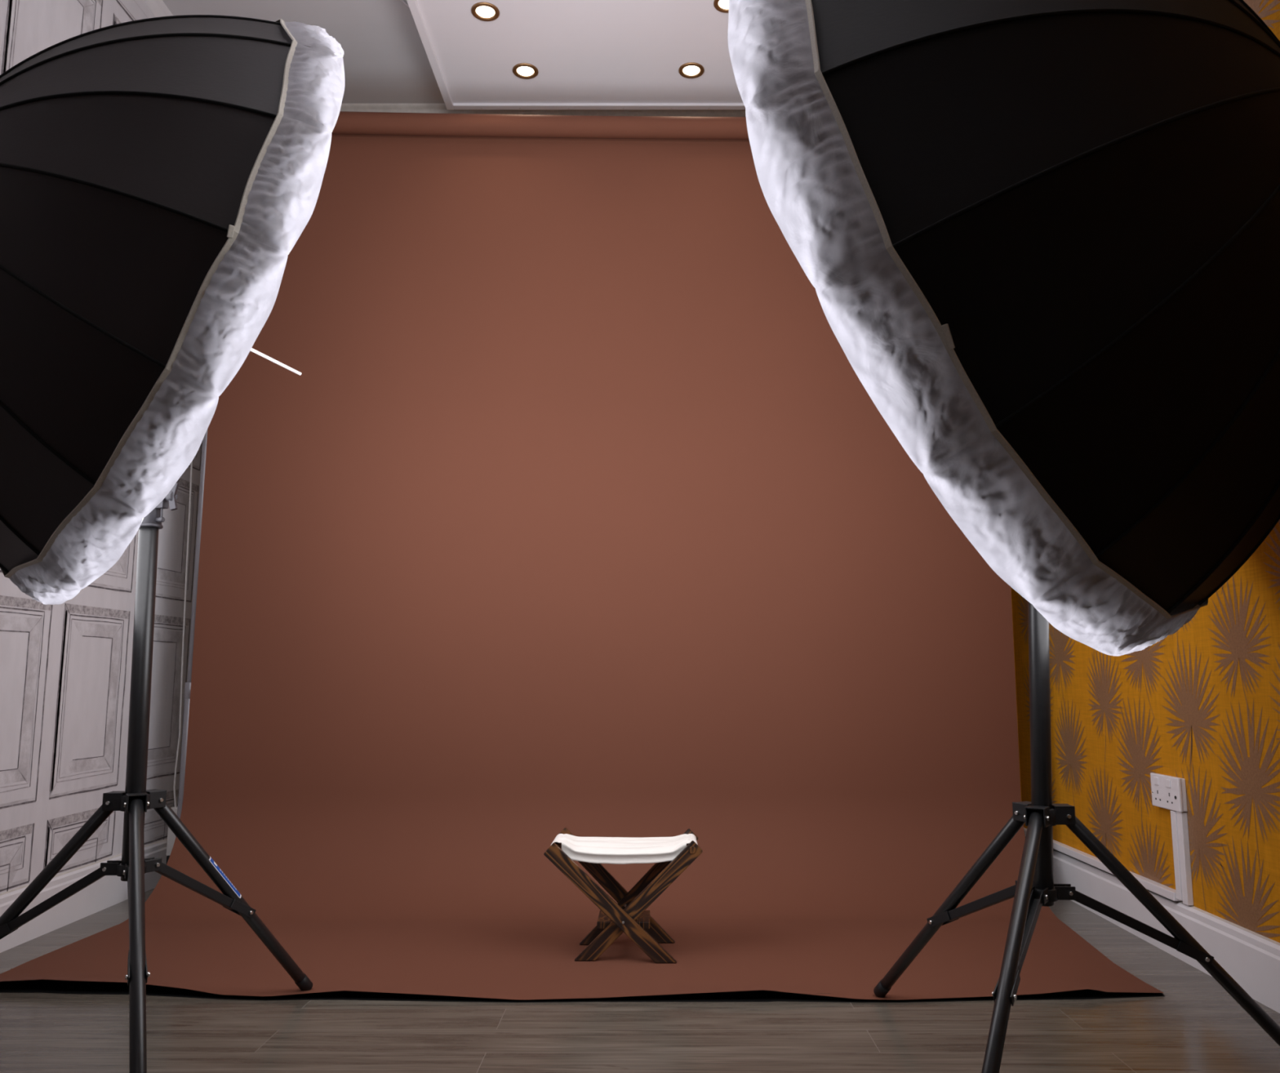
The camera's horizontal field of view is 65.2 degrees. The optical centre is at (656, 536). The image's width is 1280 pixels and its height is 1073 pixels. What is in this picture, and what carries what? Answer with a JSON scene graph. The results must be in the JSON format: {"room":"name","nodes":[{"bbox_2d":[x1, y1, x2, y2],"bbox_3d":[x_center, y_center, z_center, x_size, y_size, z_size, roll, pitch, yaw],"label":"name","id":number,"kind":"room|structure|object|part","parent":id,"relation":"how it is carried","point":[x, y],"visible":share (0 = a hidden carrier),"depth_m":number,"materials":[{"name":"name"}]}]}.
{"room":"studio","nodes":[
{"label":"studio","id":0,"kind":"room"},
{"bbox_2d":[0,0,202,893],"bbox_3d":[-1.795,-0.709,0.725,0.101,3.045,6.440,0,-8,0],"label":"wall","id":1,"kind":"structure","parent":0,"point":[65,668],"depth_m":3.02,"materials":[{"name":"paint"}]},
{"bbox_2d":[0,838,167,952],"bbox_3d":[-1.736,0.726,0.524,0.019,0.148,6.440,0,-8,0],"label":"baseboard","id":2,"kind":"structure","parent":1,"relation":"attached to","point":[108,891],"depth_m":2.96,"materials":[{"name":"white paint"}]},
{"bbox_2d":[142,0,173,17],"bbox_3d":[-1.731,-2.191,0.933,0.028,0.052,6.440,0,-8,0],"label":"trim","id":3,"kind":"structure","parent":1,"relation":"attached to","point":[158,8],"depth_m":3.48,"materials":[{"name":"white paint"}]},
{"bbox_2d":[162,0,444,103],"bbox_3d":[-0.190,-2.256,0.942,3.310,0.080,6.640,0,-8,0],"label":"ceiling","id":4,"kind":"structure","parent":0,"point":[385,59],"depth_m":3.66,"materials":[{"name":"grey paint"}]},
{"bbox_2d":[406,0,745,110],"bbox_3d":[0.060,-2.055,1.694,1.780,0.106,4.585,0,-8,0],"label":"ceiling panel","id":5,"kind":"object","parent":4,"relation":"attached to","point":[585,54],"visible":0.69,"depth_m":3.61,"materials":[{"name":"beige paint"}]},
{"bbox_2d":[471,1,499,21],"bbox_3d":[-0.580,-1.775,3.386,0.096,0.006,0.096,0,-8,0],"label":"recessed light","id":6,"kind":"object","parent":5,"relation":"attached to","point":[484,11],"visible":1,"depth_m":3.38,"materials":[{"name":"brown metal"}]},
{"bbox_2d":[512,62,537,79],"bbox_3d":[-0.488,-1.728,3.717,0.096,0.006,0.096,0,-8,0],"label":"recessed light","id":7,"kind":"object","parent":5,"relation":"attached to","point":[522,70],"visible":1,"depth_m":3.71,"materials":[{"name":"brown metal"}]},
{"bbox_2d":[678,62,704,78],"bbox_3d":[0.129,-1.729,3.714,0.096,0.006,0.096,0,-8,0],"label":"recessed light","id":8,"kind":"object","parent":5,"relation":"attached to","point":[691,69],"visible":1,"depth_m":3.71,"materials":[{"name":"brown metal"}]},
{"bbox_2d":[713,0,728,13],"bbox_3d":[0.238,-1.781,3.342,0.096,0.006,0.096,0,-8,0],"label":"recessed light","id":9,"kind":"object","parent":5,"relation":"attached to","point":[722,6],"visible":0.6,"depth_m":3.35,"materials":[{"name":"brown metal"}]},
{"bbox_2d":[0,887,1279,1072],"bbox_3d":[-0.190,0.839,0.509,3.310,0.080,6.640,0,-8,0],"label":"floor","id":10,"kind":"structure","parent":0,"point":[1197,1026],"depth_m":2.05,"materials":[{"name":"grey wood"}]},
{"bbox_2d":[0,483,312,1072],"bbox_3d":[-1.131,0.239,2.023,0.698,1.522,0.796,0,-8,0],"label":"stand","id":11,"kind":"object","parent":10,"relation":"on","point":[135,801],"visible":0.89,"depth_m":1.97,"materials":[{"name":"black metal"}]},
{"bbox_3d":[-0.989,-0.081,2.032,0.036,0.058,0.021,-3,-9,21],"label":"clamp knob","id":12,"kind":"part","parent":11,"relation":"part of","materials":[{"name":"grey metal"}]},
{"bbox_2d":[0,14,344,604],"bbox_3d":[-1.084,-0.497,2.027,1.260,1.273,0.766,-4,-9,29],"label":"umbrella","id":13,"kind":"object","parent":11,"relation":"attached to","point":[160,177],"visible":1,"depth_m":1.62,"materials":[{"name":"black fabric"}]},
{"bbox_2d":[175,427,208,836],"bbox_3d":[-1.612,-0.155,3.510,0.120,2.720,0.190,0,-8,0],"label":"stand","id":14,"kind":"object","parent":10,"relation":"on","point":[188,685],"visible":0.3,"depth_m":3.47,"materials":[{"name":"grey metal"}]},
{"bbox_2d":[166,460,192,863],"bbox_3d":[-1.671,-0.110,3.611,0.065,2.541,0.032,0,-8,0],"label":"cord","id":15,"kind":"object","parent":14,"relation":"hanging from","point":[171,835],"visible":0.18,"depth_m":3.52,"materials":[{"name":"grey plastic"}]},
{"bbox_3d":[-1.683,-0.214,3.625,0.041,2.330,0.007,0,-8,0],"label":"cord","id":16,"kind":"part","parent":15,"relation":"part of","materials":[{"name":"grey plastic"}]},
{"bbox_2d":[0,111,1164,1000],"bbox_3d":[-0.153,-0.246,2.948,3.066,2.743,1.130,0,-8,0],"label":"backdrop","id":17,"kind":"structure","parent":14,"relation":"hanging from","point":[575,501],"depth_m":3.40,"materials":[{"name":"brown paper"}]},
{"bbox_2d":[543,826,702,962],"bbox_3d":[-0.085,0.942,2.648,0.408,0.302,0.212,0,-8,0],"label":"folding stool","id":18,"kind":"object","parent":17,"relation":"on","point":[671,855],"visible":1,"depth_m":2.60,"materials":[{"name":"brown wood"}]},
{"bbox_3d":[-0.262,0.820,2.667,0.020,0.023,0.175,0,-8,0],"label":"seat rail","id":19,"kind":"part","parent":18,"relation":"part of","materials":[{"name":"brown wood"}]},
{"bbox_3d":[-0.115,0.967,2.743,0.428,0.038,0.017,45,-6,6],"label":"leg","id":20,"kind":"part","parent":18,"relation":"part of","materials":[{"name":"brown wood"}]},
{"bbox_3d":[-0.047,0.964,2.724,0.038,0.425,0.017,44,-6,6],"label":"leg","id":21,"kind":"part","parent":18,"relation":"part of","materials":[{"name":"brown wood"}]},
{"bbox_3d":[0.092,0.820,2.667,0.020,0.023,0.175,0,-8,0],"label":"seat rail","id":22,"kind":"part","parent":18,"relation":"part of","materials":[{"name":"brown wood"}]},
{"bbox_2d":[0,981,1165,1001],"bbox_3d":[-0.222,1.050,2.313,2.757,0.001,0.168,0,-8,0],"label":"backdrop underside","id":23,"kind":"object","parent":10,"relation":"on","point":[64,987],"visible":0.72,"depth_m":2.27,"materials":[{"name":"black paper"}]},
{"bbox_2d":[873,600,1279,1072],"bbox_3d":[0.824,0.216,1.963,0.756,1.553,0.843,0,-8,0],"label":"stand","id":24,"kind":"object","parent":10,"relation":"on","point":[1034,888],"visible":0.75,"depth_m":1.85,"materials":[{"name":"black metal"}]},
{"bbox_2d":[728,0,1279,656],"bbox_3d":[0.793,-0.522,1.878,0.857,1.484,1.544,-8,-11,44],"label":"umbrella","id":25,"kind":"object","parent":24,"relation":"attached to","point":[1041,238],"visible":1,"depth_m":1.40,"materials":[{"name":"black fabric"}]},
{"bbox_2d":[1010,586,1022,801],"bbox_3d":[-0.190,-0.255,3.964,3.310,3.045,0.100,0,-8,0],"label":"wall","id":26,"kind":"structure","parent":0,"point":[1011,587],"depth_m":3.79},
{"bbox_2d":[340,103,746,116],"bbox_3d":[-0.190,-1.746,4.108,3.110,0.052,0.028,0,-8,0],"label":"trim","id":27,"kind":"structure","parent":26,"relation":"attached to","point":[388,108],"depth_m":4.11,"materials":[{"name":"beige paint"}]},
{"bbox_2d":[1011,0,1279,942],"bbox_3d":[1.415,-0.687,0.722,0.101,3.088,6.440,0,-8,0],"label":"wall","id":28,"kind":"structure","parent":0,"point":[1199,704],"depth_m":2.53,"materials":[{"name":"yellow paper"}]},
{"bbox_2d":[1053,849,1279,1013],"bbox_3d":[1.355,0.728,0.524,0.021,0.142,6.440,0,-8,0],"label":"baseboard","id":29,"kind":"structure","parent":28,"relation":"attached to","point":[1252,958],"depth_m":2.47,"materials":[{"name":"white paint"}]},
{"bbox_2d":[1023,826,1182,902],"bbox_3d":[1.352,1.014,3.158,0.025,0.024,1.142,0,-8,0],"label":"cable trunking","id":30,"kind":"object","parent":29,"relation":"on","point":[1163,891],"visible":0.46,"depth_m":3.00,"materials":[{"name":"white plastic"}]},
{"bbox_2d":[1150,772,1187,812],"bbox_3d":[1.353,0.676,2.646,0.023,0.087,0.148,0,-8,0],"label":"wall socket","id":31,"kind":"object","parent":28,"relation":"attached to","point":[1168,792],"visible":1,"depth_m":2.62,"materials":[{"name":"white plastic"}]},
{"bbox_2d":[1153,776,1159,785],"bbox_3d":[1.343,0.657,2.687,0.003,0.020,0.022,0,-8,0],"label":"rocker switch","id":32,"kind":"object","parent":31,"relation":"attached to","point":[1156,779],"depth_m":2.68,"materials":[{"name":"white plastic"}]},
{"bbox_2d":[1165,778,1170,787],"bbox_3d":[1.343,0.648,2.626,0.003,0.020,0.022,0,-8,0],"label":"rocker switch","id":33,"kind":"object","parent":31,"relation":"attached to","point":[1167,780],"depth_m":2.62,"materials":[{"name":"white plastic"}]},
{"bbox_2d":[1170,810,1193,905],"bbox_3d":[1.355,0.827,2.581,0.018,0.230,0.051,0,-8,0],"label":"cover","id":34,"kind":"object","parent":28,"relation":"attached to","point":[1180,829],"visible":0.85,"depth_m":2.57,"materials":[{"name":"white plastic"}]}
]}

